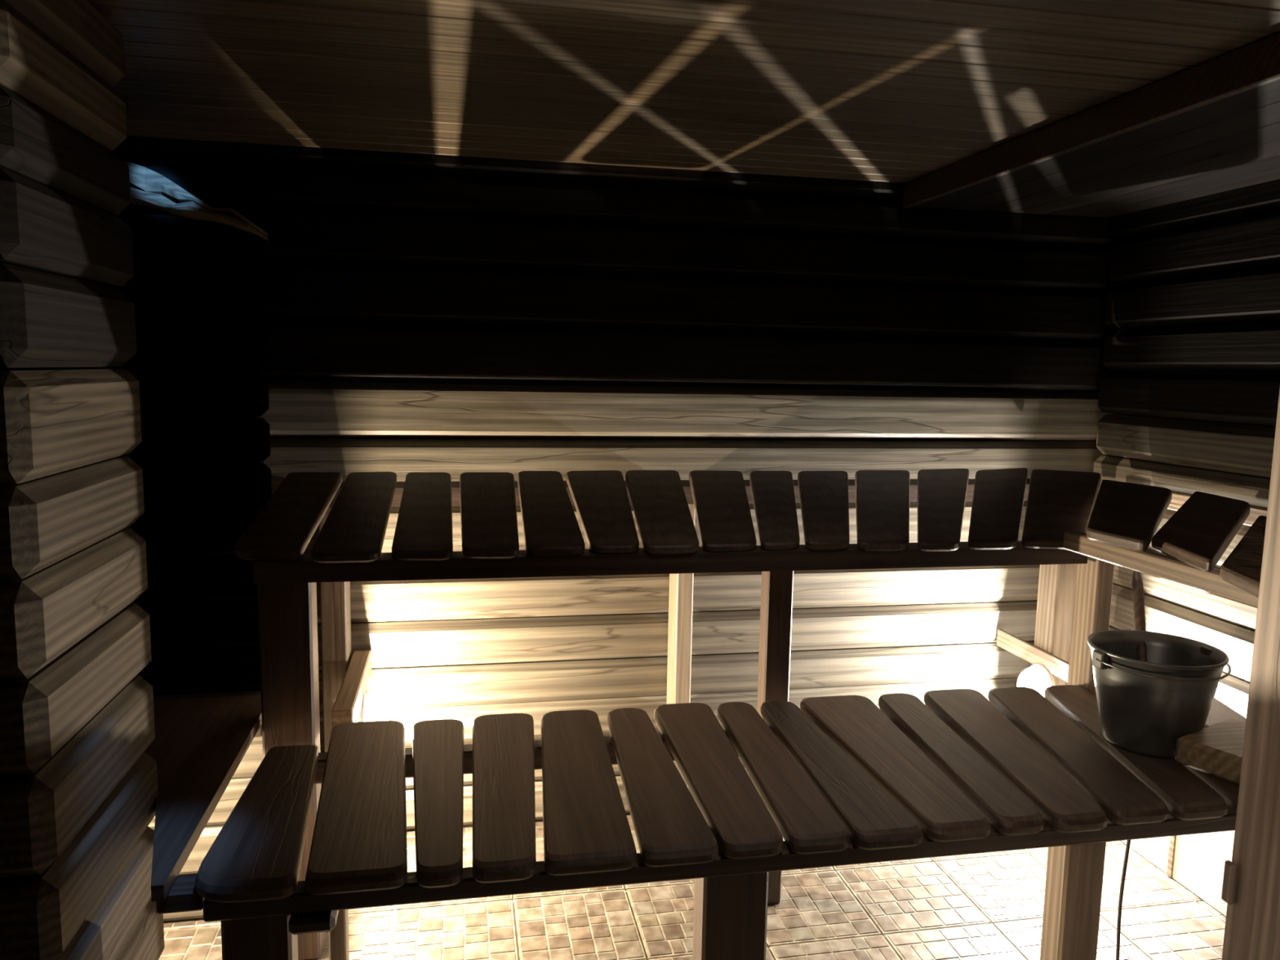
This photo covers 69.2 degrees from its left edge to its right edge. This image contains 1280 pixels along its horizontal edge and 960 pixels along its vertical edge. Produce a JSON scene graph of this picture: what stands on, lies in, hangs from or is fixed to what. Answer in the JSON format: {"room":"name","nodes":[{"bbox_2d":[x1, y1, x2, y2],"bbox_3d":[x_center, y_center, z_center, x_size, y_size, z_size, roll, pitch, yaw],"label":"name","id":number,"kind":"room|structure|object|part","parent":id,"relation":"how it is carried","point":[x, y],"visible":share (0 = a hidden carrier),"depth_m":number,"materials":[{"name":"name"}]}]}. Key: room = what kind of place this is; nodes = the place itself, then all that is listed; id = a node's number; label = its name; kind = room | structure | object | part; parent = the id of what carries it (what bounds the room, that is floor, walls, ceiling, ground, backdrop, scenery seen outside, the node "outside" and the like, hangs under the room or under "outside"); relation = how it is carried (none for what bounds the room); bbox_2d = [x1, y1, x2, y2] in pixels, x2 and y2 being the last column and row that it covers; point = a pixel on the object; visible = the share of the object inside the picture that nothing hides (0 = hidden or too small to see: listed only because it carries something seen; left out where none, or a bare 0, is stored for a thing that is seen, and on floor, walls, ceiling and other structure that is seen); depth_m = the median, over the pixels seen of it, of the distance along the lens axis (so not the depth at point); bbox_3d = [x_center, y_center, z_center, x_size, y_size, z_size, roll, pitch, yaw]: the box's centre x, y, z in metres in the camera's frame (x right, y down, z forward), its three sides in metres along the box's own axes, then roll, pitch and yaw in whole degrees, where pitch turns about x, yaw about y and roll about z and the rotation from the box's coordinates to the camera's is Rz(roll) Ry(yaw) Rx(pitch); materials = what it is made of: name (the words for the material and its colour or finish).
{"room":"sauna","nodes":[
{"label":"sauna","id":0,"kind":"room"},
{"bbox_2d":[0,0,164,959],"bbox_3d":[-1.212,0.240,1.534,0.597,2.103,0.510,0,7,-11],"label":"wall","id":1,"kind":"structure","parent":0,"point":[78,782],"depth_m":1.46,"materials":[{"name":"brown wood"}]},
{"bbox_2d":[77,213,271,921],"bbox_3d":[-1.326,0.262,2.403,0.702,1.846,0.120,0,7,-11],"label":"wall partition","id":2,"kind":"structure","parent":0,"point":[202,451],"depth_m":2.35,"materials":[{"name":"brown wood"}]},
{"bbox_2d":[121,160,268,240],"bbox_3d":[-1.082,-0.674,2.230,0.300,0.146,0.280,0,7,-11],"label":"lampshade","id":3,"kind":"object","parent":2,"relation":"on","point":[149,189],"visible":0.86,"depth_m":2.14,"materials":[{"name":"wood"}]},
{"bbox_2d":[58,135,1128,830],"bbox_3d":[-0.091,0.025,3.044,3.680,2.206,0.160,0,7,-11],"label":"wall","id":4,"kind":"structure","parent":0,"point":[411,268],"depth_m":2.97,"materials":[{"name":"brown wood"}]},
{"bbox_2d":[88,0,1279,182],"bbox_3d":[0.162,-0.858,1.771,3.400,0.060,2.200,0,7,-11],"label":"ceiling","id":5,"kind":"structure","parent":0,"point":[885,91],"depth_m":1.93,"materials":[{"name":"brown wood"}]},
{"bbox_2d":[158,808,1226,959],"bbox_3d":[0.103,1.307,1.942,3.872,0.061,2.825,0,7,-11],"label":"floor","id":6,"kind":"structure","parent":0,"point":[988,905],"depth_m":2.54,"materials":[{"name":"tile"}]},
{"bbox_2d":[234,467,1114,959],"bbox_3d":[0.254,0.586,2.727,2.582,1.187,0.712,0,7,-11],"label":"bench","id":7,"kind":"object","parent":6,"relation":"on","point":[351,516],"visible":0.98,"depth_m":2.51,"materials":[{"name":"brown wood"}]},
{"bbox_3d":[-0.866,0.707,2.312,0.122,1.005,0.090,0,7,-11],"label":"leg","id":8,"kind":"part","parent":7,"relation":"part of","materials":[{"name":"brown wood"}]},
{"bbox_3d":[-0.916,0.598,2.808,0.073,1.100,0.113,0,7,-11],"label":"leg","id":9,"kind":"part","parent":7,"relation":"part of","materials":[{"name":"brown wood"}]},
{"bbox_3d":[-0.810,0.594,2.623,0.053,0.073,0.513,0,7,-11],"label":"rail","id":10,"kind":"part","parent":7,"relation":"part of","materials":[{"name":"brown wood"}]},
{"bbox_2d":[357,692,368,721],"bbox_3d":[-0.758,0.681,2.648,0.081,0.148,0.148,0,7,-11],"label":"lamp","id":11,"kind":"object","parent":7,"relation":"attached to","point":[364,713],"visible":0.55,"depth_m":2.62,"materials":[{"name":"white plastic"}]},
{"bbox_3d":[0.213,0.037,2.894,2.320,0.067,0.060,0,7,-11],"label":"rail","id":12,"kind":"part","parent":7,"relation":"part of","materials":[{"name":"brown wood"}]},
{"bbox_3d":[0.127,0.593,3.011,0.054,1.100,0.113,0,7,-11],"label":"leg","id":13,"kind":"part","parent":7,"relation":"part of","materials":[{"name":"brown wood"}]},
{"bbox_3d":[0.367,0.697,2.586,0.073,1.005,0.060,0,7,-11],"label":"leg","id":14,"kind":"part","parent":7,"relation":"part of","materials":[{"name":"brown wood"}]},
{"bbox_3d":[1.322,0.590,3.012,0.012,0.060,0.563,0,7,-11],"label":"rail","id":15,"kind":"part","parent":7,"relation":"part of","materials":[{"name":"brown wood"}]},
{"bbox_2d":[1025,663,1055,696],"bbox_3d":[1.281,0.677,3.034,0.081,0.148,0.148,0,7,-11],"label":"lamp","id":16,"kind":"object","parent":7,"relation":"attached to","point":[1037,677],"visible":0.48,"depth_m":3.04,"materials":[{"name":"white plastic"}]},
{"bbox_3d":[1.355,0.615,3.061,0.070,1.090,0.100,0,7,-11],"label":"leg","id":17,"kind":"part","parent":7,"relation":"part of","materials":[{"name":"brown wood"}]},
{"bbox_3d":[1.262,0.695,2.647,0.040,1.028,0.110,0,7,-11],"label":"leg","id":18,"kind":"part","parent":7,"relation":"part of","materials":[{"name":"brown wood"}]},
{"bbox_2d":[195,684,1246,959],"bbox_3d":[0.412,0.937,2.163,2.522,0.632,0.755,0,7,-11],"label":"bench","id":19,"kind":"object","parent":6,"relation":"on","point":[843,780],"visible":0.87,"depth_m":1.90,"materials":[{"name":"brown wood"}]},
{"bbox_2d":[144,694,262,914],"bbox_3d":[-1.200,0.664,1.936,0.754,0.088,0.915,0,7,-11],"label":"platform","id":20,"kind":"object","parent":19,"relation":"attached to","point":[198,745],"visible":0.52,"depth_m":1.99,"materials":[{"name":"brown wood"}]},
{"bbox_3d":[-0.686,0.995,1.691,0.117,0.591,0.068,0,7,-11],"label":"leg","id":21,"kind":"part","parent":19,"relation":"part of","materials":[{"name":"brown wood"}]},
{"bbox_3d":[-0.696,0.940,2.137,0.038,0.591,0.058,0,7,-11],"label":"leg","id":22,"kind":"part","parent":19,"relation":"part of","materials":[{"name":"brown wood"}]},
{"bbox_3d":[0.384,0.662,2.370,2.450,0.057,0.050,0,7,-11],"label":"rail","id":23,"kind":"part","parent":19,"relation":"part of","materials":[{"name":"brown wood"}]},
{"bbox_3d":[0.177,0.990,1.864,0.132,0.591,0.078,0,7,-11],"label":"leg","id":24,"kind":"part","parent":19,"relation":"part of","materials":[{"name":"brown wood"}]},
{"bbox_3d":[0.928,0.987,2.004,0.095,0.591,0.068,0,7,-11],"label":"leg","id":25,"kind":"part","parent":19,"relation":"part of","materials":[{"name":"brown wood"}]},
{"bbox_2d":[1115,840,1130,959],"bbox_3d":[1.113,0.955,2.137,0.024,0.550,0.013,-5,9,-39],"label":"cord","id":26,"kind":"object","parent":19,"relation":"hanging from","point":[1128,842],"visible":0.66,"depth_m":2.13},
{"bbox_2d":[1087,629,1231,758],"bbox_3d":[1.219,0.511,2.210,0.318,0.233,0.295,0,7,-11],"label":"bucket","id":27,"kind":"object","parent":19,"relation":"on","point":[1144,707],"visible":0.9,"depth_m":2.13,"materials":[{"name":"metal"}]},
{"bbox_2d":[1131,570,1146,662],"bbox_3d":[1.243,0.412,2.331,0.094,0.317,0.347,3,7,13],"label":"ladle","id":28,"kind":"object","parent":27,"relation":"in","point":[1139,612],"visible":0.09,"depth_m":2.38,"materials":[{"name":"brown wood"}]},
{"bbox_3d":[1.235,0.432,2.128,0.318,0.016,0.149,0,7,-11],"label":"wire handle","id":29,"kind":"part","parent":27,"relation":"part of","materials":[{"name":"metal"}]},
{"bbox_2d":[1175,718,1245,784],"bbox_3d":[1.347,0.611,2.104,0.240,0.062,0.140,-3,8,-33],"label":"wood block","id":30,"kind":"object","parent":19,"relation":"on","point":[1216,750],"visible":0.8,"depth_m":2.06,"materials":[{"name":"brown wood"}]},
{"bbox_2d":[1062,480,1267,608],"bbox_3d":[1.410,0.667,2.247,0.713,1.185,1.480,0,7,-11],"label":"bench","id":31,"kind":"object","parent":6,"relation":"on","point":[1125,518],"visible":0.98,"depth_m":2.24,"materials":[{"name":"brown wood"}]},
{"bbox_3d":[1.731,0.125,2.344,0.040,0.054,1.280,0,7,-11],"label":"wall rail","id":32,"kind":"part","parent":31,"relation":"part of","materials":[{"name":"brown wood"}]},
{"bbox_2d":[1221,390,1279,959],"bbox_3d":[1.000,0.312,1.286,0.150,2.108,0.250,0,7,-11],"label":"door","id":33,"kind":"structure","parent":6,"relation":"on","point":[1251,889],"depth_m":1.37,"materials":[{"name":"brown wood"}]},
{"bbox_2d":[1093,178,1279,718],"bbox_3d":[1.869,-0.010,2.234,0.160,1.826,2.147,0,7,-11],"label":"wall","id":34,"kind":"structure","parent":0,"point":[1198,278],"depth_m":2.80,"materials":[{"name":"brown wood"}]},
{"bbox_2d":[902,31,1279,217],"bbox_3d":[1.427,-0.798,2.065,0.756,0.078,2.117,0,7,-11],"label":"ceiling beam","id":35,"kind":"structure","parent":34,"relation":"attached to","point":[1211,126],"depth_m":2.28,"materials":[{"name":"brown wood"}]},
{"bbox_2d":[1121,830,1235,916],"bbox_3d":[1.796,1.077,2.356,0.226,0.360,2.147,0,7,-11],"label":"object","id":36,"kind":"structure","parent":34,"relation":"attached to","point":[1197,861],"depth_m":2.71,"materials":[{"name":"white paint"}]},
{"bbox_3d":[1.654,0.985,3.104,0.220,0.357,0.613,0,7,-11],"label":"panel","id":37,"kind":"part","parent":36,"relation":"part of","materials":[{"name":"white paint"}]},
{"bbox_3d":[1.806,1.082,2.325,0.220,0.357,0.975,0,7,-11],"label":"panel","id":38,"kind":"part","parent":36,"relation":"part of","materials":[{"name":"white paint"}]}
]}

